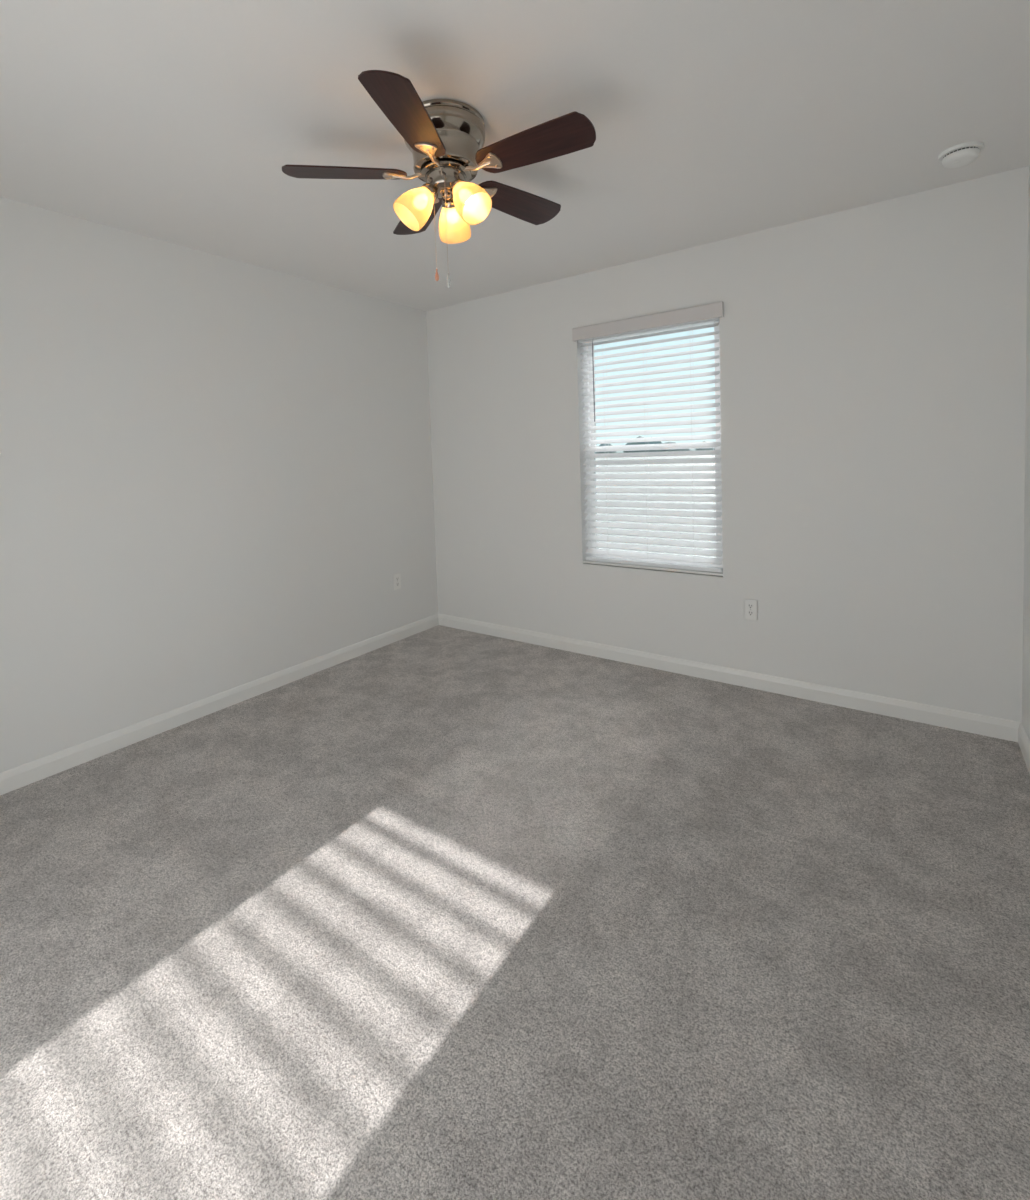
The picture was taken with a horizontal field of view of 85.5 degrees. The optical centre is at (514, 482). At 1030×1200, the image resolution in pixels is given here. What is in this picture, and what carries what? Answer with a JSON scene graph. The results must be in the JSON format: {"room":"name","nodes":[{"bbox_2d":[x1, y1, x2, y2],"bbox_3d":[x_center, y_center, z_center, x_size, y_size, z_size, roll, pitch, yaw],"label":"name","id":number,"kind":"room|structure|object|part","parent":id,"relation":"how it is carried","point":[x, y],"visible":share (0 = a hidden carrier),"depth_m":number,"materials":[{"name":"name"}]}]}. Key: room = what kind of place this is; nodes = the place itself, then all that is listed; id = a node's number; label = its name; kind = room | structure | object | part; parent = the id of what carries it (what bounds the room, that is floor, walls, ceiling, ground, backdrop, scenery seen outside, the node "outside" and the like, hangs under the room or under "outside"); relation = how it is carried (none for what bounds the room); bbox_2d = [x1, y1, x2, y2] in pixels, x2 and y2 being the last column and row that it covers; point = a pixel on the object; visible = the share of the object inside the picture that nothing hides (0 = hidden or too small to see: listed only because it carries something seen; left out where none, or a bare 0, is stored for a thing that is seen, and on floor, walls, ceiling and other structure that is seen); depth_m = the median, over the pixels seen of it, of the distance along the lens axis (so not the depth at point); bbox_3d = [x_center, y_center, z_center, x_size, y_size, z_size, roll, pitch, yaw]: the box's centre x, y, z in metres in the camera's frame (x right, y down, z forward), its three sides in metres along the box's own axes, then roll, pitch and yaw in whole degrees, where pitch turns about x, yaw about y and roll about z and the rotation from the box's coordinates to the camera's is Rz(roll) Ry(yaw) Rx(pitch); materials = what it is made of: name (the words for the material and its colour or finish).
{"room":"empty bedroom","nodes":[
{"label":"empty bedroom","id":0,"kind":"room"},
{"bbox_2d":[0,197,437,772],"bbox_3d":[-1.694,0.031,2.984,0.140,2.490,3.730,0,3,35],"label":"wall","id":1,"kind":"structure","parent":0,"point":[216,473],"depth_m":2.85,"materials":[{"name":"white paint"}]},
{"bbox_2d":[0,614,438,794],"bbox_3d":[-1.594,1.181,2.996,0.014,0.087,3.450,0,3,35],"label":"baseboard","id":2,"kind":"structure","parent":1,"relation":"attached to","point":[12,779],"depth_m":2.86,"materials":[{"name":"paint"}]},
{"bbox_2d":[393,573,400,589],"bbox_3d":[-0.854,0.720,4.046,0.008,0.114,0.070,0,3,35],"label":"wall outlet","id":3,"kind":"object","parent":1,"relation":"attached to","point":[396,577],"visible":1,"depth_m":4.04,"materials":[{"name":"plastic"}]},
{"bbox_2d":[0,625,1029,1199],"bbox_3d":[-0.194,1.252,2.011,3.437,0.050,3.450,0,3,35],"label":"floor","id":4,"kind":"structure","parent":0,"point":[439,912],"depth_m":1.50,"materials":[{"name":"carpet"}]},
{"bbox_2d":[0,0,1029,310],"bbox_3d":[-0.277,-1.258,1.888,3.717,0.100,3.730,0,3,35],"label":"ceiling","id":5,"kind":"structure","parent":0,"point":[178,122],"depth_m":1.83,"materials":[{"name":"white paint"}]},
{"bbox_2d":[282,70,595,287],"bbox_3d":[-0.201,-0.928,1.889,1.002,0.564,1.015,0,3,35],"label":"ceiling fan","id":6,"kind":"object","parent":5,"relation":"hanging from","point":[445,138],"visible":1,"depth_m":1.80,"materials":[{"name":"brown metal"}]},
{"bbox_3d":[-0.561,-1.025,1.848,0.400,0.006,0.141,-2,15,-7],"label":"blade","id":7,"kind":"part","parent":6,"relation":"part of","materials":[{"name":"brown wood"}]},
{"bbox_3d":[-0.297,-1.020,1.564,0.141,0.006,0.400,11,5,10],"label":"blade","id":8,"kind":"part","parent":6,"relation":"part of","materials":[{"name":"brown wood"}]},
{"bbox_3d":[-0.341,-0.915,1.858,0.122,0.144,0.134,0,3,35],"label":"lamp shade","id":9,"kind":"part","parent":6,"relation":"part of","materials":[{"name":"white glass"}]},
{"bbox_3d":[-0.373,-1.048,2.187,0.141,0.006,0.400,-17,9,-23],"label":"blade","id":10,"kind":"part","parent":6,"relation":"part of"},
{"bbox_3d":[-0.276,-0.874,1.935,0.009,0.274,0.004,0,4,39],"label":"pull chain","id":11,"kind":"part","parent":6,"relation":"part of","materials":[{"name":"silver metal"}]},
{"bbox_3d":[-0.225,-0.846,1.835,0.004,0.324,0.010,-2,3,-2],"label":"pull chain","id":12,"kind":"part","parent":6,"relation":"part of","materials":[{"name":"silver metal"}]},
{"bbox_3d":[-0.224,-0.927,2.009,0.121,0.144,0.136,0,3,35],"label":"lamp shade","id":13,"kind":"part","parent":6,"relation":"part of","materials":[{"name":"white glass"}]},
{"bbox_3d":[-0.162,-0.941,1.834,0.048,0.050,0.043,0,3,35],"label":"bulb","id":14,"kind":"part","parent":6,"relation":"part of","materials":[{"name":"white glass"}]},
{"bbox_3d":[-0.146,-0.920,1.821,0.141,0.144,0.115,0,3,35],"label":"lamp shade","id":15,"kind":"part","parent":6,"relation":"part of","materials":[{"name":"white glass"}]},
{"bbox_3d":[0.008,-1.057,2.112,0.400,0.006,0.141,-5,-8,-43],"label":"blade","id":16,"kind":"part","parent":6,"relation":"part of","materials":[{"name":"brown wood"}]},
{"bbox_3d":[0.055,-1.040,1.727,0.400,0.006,0.141,0,-9,29],"label":"blade","id":17,"kind":"part","parent":6,"relation":"part of","materials":[{"name":"brown wood"}]},
{"bbox_2d":[938,141,983,167],"bbox_3d":[1.735,-1.266,2.171,0.140,0.046,0.140,0,3,35],"label":"smoke detector","id":18,"kind":"object","parent":5,"relation":"attached to","point":[959,155],"visible":1,"depth_m":2.14,"materials":[{"name":"plastic"}]},
{"bbox_2d":[943,146,978,157],"bbox_3d":[1.734,-1.273,2.171,0.114,0.007,0.114,0,3,35],"label":"vent","id":19,"kind":"object","parent":18,"relation":"attached to","point":[955,151],"depth_m":2.13,"materials":[{"name":"plastic"}]},
{"bbox_2d":[426,166,1028,721],"bbox_3d":[0.801,-0.072,3.414,3.437,2.490,0.140,0,3,35],"label":"wall","id":20,"kind":"structure","parent":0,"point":[873,356],"depth_m":2.83,"materials":[{"name":"white paint"}]},
{"bbox_2d":[572,301,723,571],"bbox_3d":[0.791,-0.237,3.344,0.923,1.488,0.094,0,3,35],"label":"window blind","id":21,"kind":"object","parent":20,"relation":"attached to","point":[707,313],"visible":0.89,"depth_m":3.33,"materials":[{"name":"white plastic"}]},
{"bbox_3d":[0.580,-0.201,3.519,0.001,1.387,0.048,0,3,35],"label":"ladder cord","id":22,"kind":"part","parent":21,"relation":"part of","materials":[{"name":"white fabric"}]},
{"bbox_3d":[0.796,-0.201,3.366,0.001,1.387,0.048,0,3,35],"label":"ladder cord","id":23,"kind":"part","parent":21,"relation":"part of","materials":[{"name":"white fabric"}]},
{"bbox_3d":[0.822,0.495,3.398,0.860,0.019,0.050,0,3,35],"label":"rail","id":24,"kind":"part","parent":21,"relation":"part of","materials":[{"name":"white plastic"}]},
{"bbox_3d":[1.024,-0.200,3.204,0.001,1.387,0.048,0,3,35],"label":"ladder cord","id":25,"kind":"part","parent":21,"relation":"part of","materials":[{"name":"white fabric"}]},
{"bbox_2d":[583,322,722,575],"bbox_3d":[0.817,-0.217,3.391,0.884,1.488,0.141,0,3,35],"label":"window","id":26,"kind":"structure","parent":20,"relation":"attached to","point":[717,327],"depth_m":3.43,"materials":[{"name":"plastic"}]},
{"bbox_3d":[0.841,0.517,3.427,0.884,0.018,0.141,0,3,35],"label":"sill","id":27,"kind":"part","parent":26,"relation":"part of","materials":[{"name":"paint"}]},
{"bbox_3d":[0.837,-0.570,3.417,0.840,0.743,0.022,0,3,35],"label":"sash","id":28,"kind":"part","parent":26,"relation":"part of","materials":[{"name":"plastic"}]},
{"bbox_3d":[0.846,0.125,3.433,0.840,0.720,0.022,0,3,35],"label":"sash","id":29,"kind":"part","parent":26,"relation":"part of","materials":[{"name":"plastic"}]},
{"bbox_2d":[438,613,1020,741],"bbox_3d":[0.794,1.082,3.408,3.437,0.087,0.014,0,3,35],"label":"baseboard","id":30,"kind":"structure","parent":20,"relation":"attached to","point":[1000,728],"depth_m":3.00,"materials":[{"name":"paint"}]},
{"bbox_2d":[744,599,757,620],"bbox_3d":[1.284,0.693,3.037,0.070,0.114,0.008,0,3,35],"label":"wall outlet","id":31,"kind":"object","parent":20,"relation":"attached to","point":[750,605],"visible":1,"depth_m":3.03,"materials":[{"name":"plastic"}]},
{"bbox_2d":[747,604,753,608],"bbox_3d":[1.282,0.674,3.034,0.033,0.028,0.002,0,3,35],"label":"receptacle","id":32,"kind":"object","parent":31,"relation":"attached to","point":[749,606],"depth_m":3.03,"materials":[{"name":"plastic"}]},
{"bbox_2d":[1022,164,1029,740],"bbox_3d":[1.226,0.037,0.918,0.140,2.490,3.730,0,3,35],"label":"wall","id":33,"kind":"structure","parent":0,"point":[1026,594],"depth_m":2.31,"materials":[{"name":"white paint"}]},
{"bbox_2d":[1018,722,1029,773],"bbox_3d":[1.201,1.187,1.019,0.014,0.087,3.450,0,3,35],"label":"baseboard","id":34,"kind":"structure","parent":33,"relation":"attached to","point":[1023,741],"depth_m":2.30,"materials":[{"name":"paint"}]},
{"label":"outside","id":35,"kind":"structure","parent":0,"visible":0},
{"bbox_2d":[595,455,715,557],"bbox_3d":[74.403,-6.258,110.423,300.000,0.100,259.850,0,3,35],"label":"ground","id":36,"kind":"structure","parent":35,"point":[690,456],"depth_m":17.90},
{"bbox_2d":[595,436,714,453],"bbox_3d":[56.511,-9.570,147.730,212.817,7.608,15.232,0,3,35],"label":"tree line","id":37,"kind":"object","parent":36,"relation":"on","point":[657,442],"visible":0.04,"depth_m":156.94,"materials":[{"name":"plant"}]}
]}

